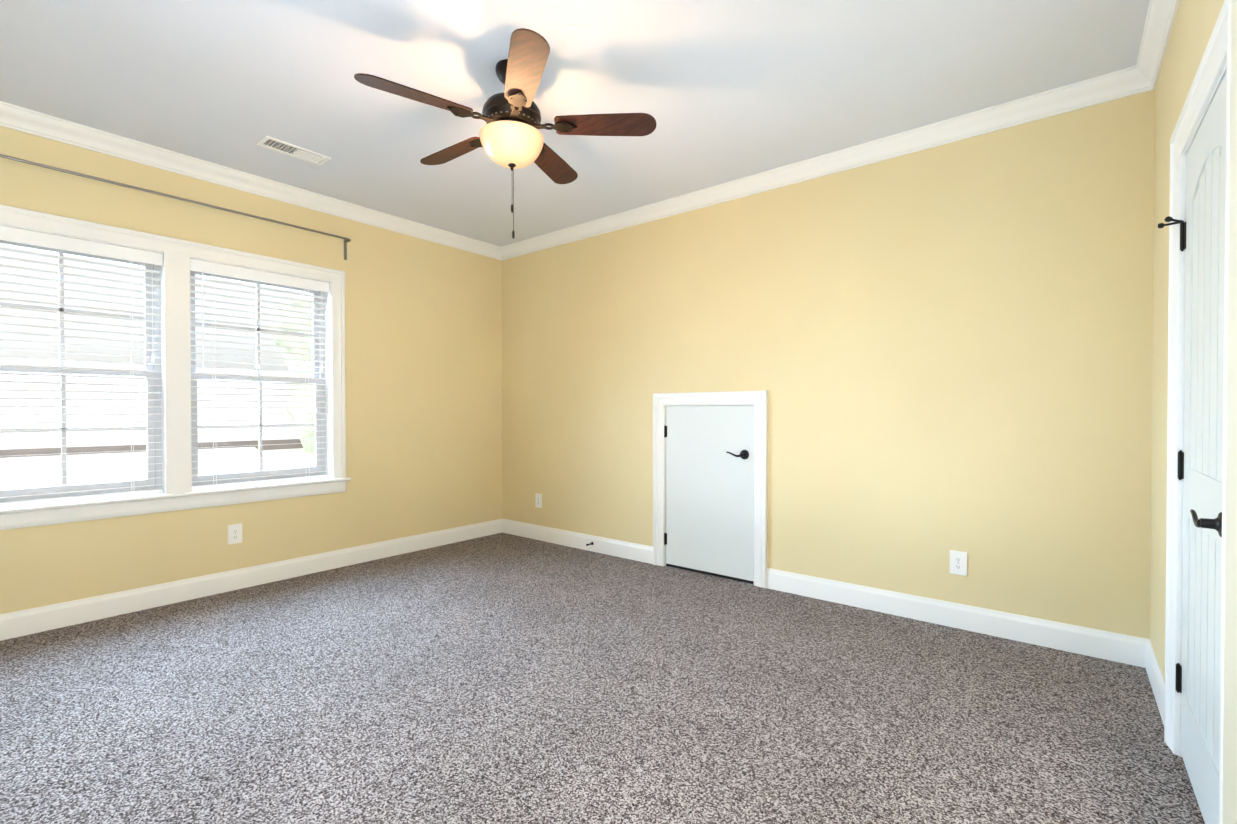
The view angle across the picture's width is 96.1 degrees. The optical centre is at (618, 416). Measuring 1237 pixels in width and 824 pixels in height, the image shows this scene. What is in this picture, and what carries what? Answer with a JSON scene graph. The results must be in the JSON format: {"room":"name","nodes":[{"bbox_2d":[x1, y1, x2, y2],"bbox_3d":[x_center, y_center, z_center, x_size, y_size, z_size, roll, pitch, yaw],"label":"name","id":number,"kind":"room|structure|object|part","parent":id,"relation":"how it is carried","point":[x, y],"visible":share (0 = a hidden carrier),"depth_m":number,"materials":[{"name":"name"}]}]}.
{"room":"empty bedroom","nodes":[
{"label":"empty bedroom","id":0,"kind":"room"},
{"bbox_2d":[0,126,501,613],"bbox_3d":[-2.805,-0.229,3.503,0.180,2.760,5.460,0,1,39],"label":"wall","id":1,"kind":"structure","parent":0,"point":[423,342],"depth_m":4.25,"materials":[{"name":"paint"}]},
{"bbox_2d":[0,204,350,529],"bbox_3d":[-2.784,-0.257,3.486,0.224,1.677,2.104,0,1,39],"label":"window","id":2,"kind":"structure","parent":1,"relation":"in","point":[151,263],"depth_m":3.44,"materials":[{"name":"white plastic"}]},
{"bbox_3d":[-3.147,-0.268,3.145,0.033,1.313,0.731,0,1,39],"label":"glass","id":3,"kind":"part","parent":2,"relation":"part of","materials":[{"name":"clear glass"}]},
{"bbox_3d":[-3.148,-0.260,3.146,0.082,1.470,0.865,0,1,39],"label":"frame","id":4,"kind":"part","parent":2,"relation":"part of","materials":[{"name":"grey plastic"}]},
{"bbox_2d":[0,225,162,506],"bbox_3d":[-3.079,-0.261,3.091,0.081,1.464,0.859,0,1,39],"label":"blind","id":5,"kind":"object","parent":2,"relation":"attached to","point":[152,484],"depth_m":3.16,"materials":[{"name":"white plastic"}]},
{"bbox_3d":[-2.530,-0.275,3.913,0.033,1.313,0.731,0,1,39],"label":"glass","id":6,"kind":"part","parent":2,"relation":"part of","materials":[{"name":"clear glass"}]},
{"bbox_3d":[-2.531,-0.268,3.914,0.082,1.470,0.865,0,1,39],"label":"frame","id":7,"kind":"part","parent":2,"relation":"part of","materials":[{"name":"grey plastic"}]},
{"bbox_2d":[190,259,328,489],"bbox_3d":[-2.462,-0.268,3.859,0.081,1.464,0.859,0,1,39],"label":"blind","id":8,"kind":"object","parent":2,"relation":"attached to","point":[228,479],"depth_m":3.85,"materials":[{"name":"white plastic"}]},
{"bbox_2d":[0,154,350,259],"bbox_3d":[-2.695,-1.265,3.404,0.102,0.155,2.092,0,1,39],"label":"curtain rod","id":9,"kind":"object","parent":1,"relation":"attached to","point":[346,240],"visible":1,"depth_m":3.33,"materials":[{"name":"silver metal"}]},
{"bbox_2d":[228,523,241,544],"bbox_3d":[-2.544,0.779,3.688,0.008,0.128,0.082,0,1,39],"label":"outlet","id":10,"kind":"object","parent":1,"relation":"attached to","point":[232,529],"visible":1,"depth_m":3.69,"materials":[{"name":"white plastic"}]},
{"bbox_2d":[0,519,499,640],"bbox_3d":[-2.730,1.086,3.455,0.015,0.132,5.100,0,1,39],"label":"baseboard","id":11,"kind":"structure","parent":1,"relation":"attached to","point":[49,617],"depth_m":3.58,"materials":[{"name":"paint"}]},
{"bbox_2d":[0,101,499,259],"bbox_3d":[-2.709,-1.556,3.413,0.068,0.104,5.100,0,1,39],"label":"crown molding","id":12,"kind":"structure","parent":1,"relation":"attached to","point":[14,117],"depth_m":3.55,"materials":[{"name":"paint"}]},
{"bbox_2d":[0,0,1149,246],"bbox_3d":[-0.939,-1.654,1.992,4.966,0.120,5.460,0,1,39],"label":"ceiling","id":13,"kind":"structure","parent":0,"point":[724,90],"depth_m":2.63,"materials":[{"name":"paint"}]},
{"bbox_2d":[256,135,330,165],"bbox_3d":[-1.959,-1.599,3.362,0.155,0.016,0.360,0,1,39],"label":"ceiling vent","id":14,"kind":"object","parent":13,"relation":"in","point":[280,146],"visible":1,"depth_m":3.35,"materials":[{"name":"metal"}]},
{"bbox_2d":[354,28,656,238],"bbox_3d":[-0.534,-1.210,2.587,1.227,0.780,1.271,0,1,39],"label":"fan","id":15,"kind":"object","parent":13,"relation":"hanging from","point":[511,137],"visible":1,"depth_m":2.47,"materials":[{"name":"brown wood"}]},
{"bbox_3d":[-0.491,-1.225,2.559,0.292,0.129,0.292,0,1,39],"label":"lamp shade","id":16,"kind":"part","parent":15,"relation":"part of","materials":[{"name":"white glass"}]},
{"bbox_2d":[0,533,1204,823],"bbox_3d":[-0.939,1.226,2.020,4.966,0.120,5.460,0,1,39],"label":"floor","id":17,"kind":"structure","parent":0,"point":[502,679],"depth_m":2.20,"materials":[{"name":"carpet"}]},
{"bbox_2d":[502,90,1154,638],"bbox_3d":[0.713,-0.229,4.065,4.606,2.770,0.180,0,1,39],"label":"wall","id":18,"kind":"structure","parent":0,"point":[938,352],"depth_m":3.20,"materials":[{"name":"paint"}]},
{"bbox_2d":[535,493,541,507],"bbox_3d":[-0.737,0.775,5.117,0.082,0.128,0.008,0,1,39],"label":"electrical outlet","id":19,"kind":"object","parent":18,"relation":"attached to","point":[538,500],"visible":1,"depth_m":5.11,"materials":[{"name":"white plastic"}]},
{"bbox_2d":[500,519,652,563],"bbox_3d":[-0.422,1.072,4.863,1.791,0.132,0.015,0,1,39],"label":"baseboard","id":20,"kind":"structure","parent":18,"relation":"attached to","point":[628,550],"depth_m":4.78,"materials":[{"name":"paint"}]},
{"bbox_2d":[664,406,753,583],"bbox_3d":[0.631,0.534,4.016,0.735,1.220,0.086,0,1,39],"label":"door","id":21,"kind":"structure","parent":18,"relation":"in","point":[709,490],"depth_m":4.00,"materials":[{"name":"paint"}]},
{"bbox_2d":[653,391,767,587],"bbox_3d":[0.688,0.485,4.075,0.920,1.322,0.207,0,1,39],"label":"door frame","id":22,"kind":"structure","parent":18,"relation":"attached to","point":[758,400],"depth_m":3.90,"materials":[{"name":"paint"}]},
{"bbox_2d":[500,67,1139,259],"bbox_3d":[0.641,-1.561,3.951,4.440,0.104,0.068,0,1,39],"label":"crown molding","id":23,"kind":"structure","parent":18,"relation":"attached to","point":[1115,85],"depth_m":3.27,"materials":[{"name":"paint"}]},
{"bbox_2d":[766,568,1139,666],"bbox_3d":[1.720,1.089,3.144,1.865,0.132,0.015,0,1,39],"label":"baseboard","id":24,"kind":"structure","parent":18,"relation":"attached to","point":[1120,648],"depth_m":3.00,"materials":[{"name":"paint"}]},
{"bbox_2d":[950,550,966,575],"bbox_3d":[1.857,0.801,3.036,0.082,0.128,0.008,0,1,39],"label":"electrical outlet","id":25,"kind":"object","parent":18,"relation":"attached to","point":[958,562],"visible":1,"depth_m":3.03,"materials":[{"name":"white plastic"}]},
{"bbox_2d":[1150,0,1224,677],"bbox_3d":[0.928,-0.195,0.508,0.180,2.770,5.460,0,1,39],"label":"wall","id":26,"kind":"structure","parent":0,"point":[1193,27],"depth_m":2.27,"materials":[{"name":"paint"}]},
{"bbox_2d":[1140,638,1164,724],"bbox_3d":[2.204,1.097,2.267,0.015,0.132,0.718,0,1,39],"label":"baseboard","id":27,"kind":"structure","parent":26,"relation":"attached to","point":[1148,659],"depth_m":2.34,"materials":[{"name":"paint"}]},
{"bbox_2d":[1132,0,1179,92],"bbox_3d":[0.831,-1.529,0.573,0.068,0.104,5.100,0,1,39],"label":"crown molding","id":28,"kind":"structure","parent":26,"relation":"attached to","point":[1142,76],"depth_m":2.30,"materials":[{"name":"paint"}]},
{"bbox_2d":[1158,71,1226,823],"bbox_3d":[1.704,0.134,1.643,0.101,2.034,0.760,0,1,39],"label":"closet door","id":29,"kind":"structure","parent":26,"relation":"in","point":[1202,244],"depth_m":1.63,"materials":[{"name":"paint"}]},
{"bbox_2d":[1164,0,1236,823],"bbox_3d":[1.759,0.094,1.569,0.207,2.152,0.914,0,1,39],"label":"door frame","id":30,"kind":"structure","parent":26,"relation":"attached to","point":[1218,60],"depth_m":1.39,"materials":[{"name":"paint"}]},
{"label":"outside","id":31,"kind":"structure","parent":0,"visible":0},
{"bbox_3d":[-27.919,4.287,20.425,59.520,0.200,80.000,0,1,39],"label":"ground","id":32,"kind":"structure","parent":31,"visible":0},
{"bbox_2d":[0,358,313,488],"bbox_3d":[-14.328,1.421,11.737,16.560,5.700,16.500,0,1,39],"label":"house","id":33,"kind":"structure","parent":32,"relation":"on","point":[286,435],"depth_m":10.89,"materials":[{"name":"white"}]},
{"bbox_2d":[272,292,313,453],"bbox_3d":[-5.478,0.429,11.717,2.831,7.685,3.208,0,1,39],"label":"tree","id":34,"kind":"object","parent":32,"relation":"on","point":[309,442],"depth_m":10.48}
]}

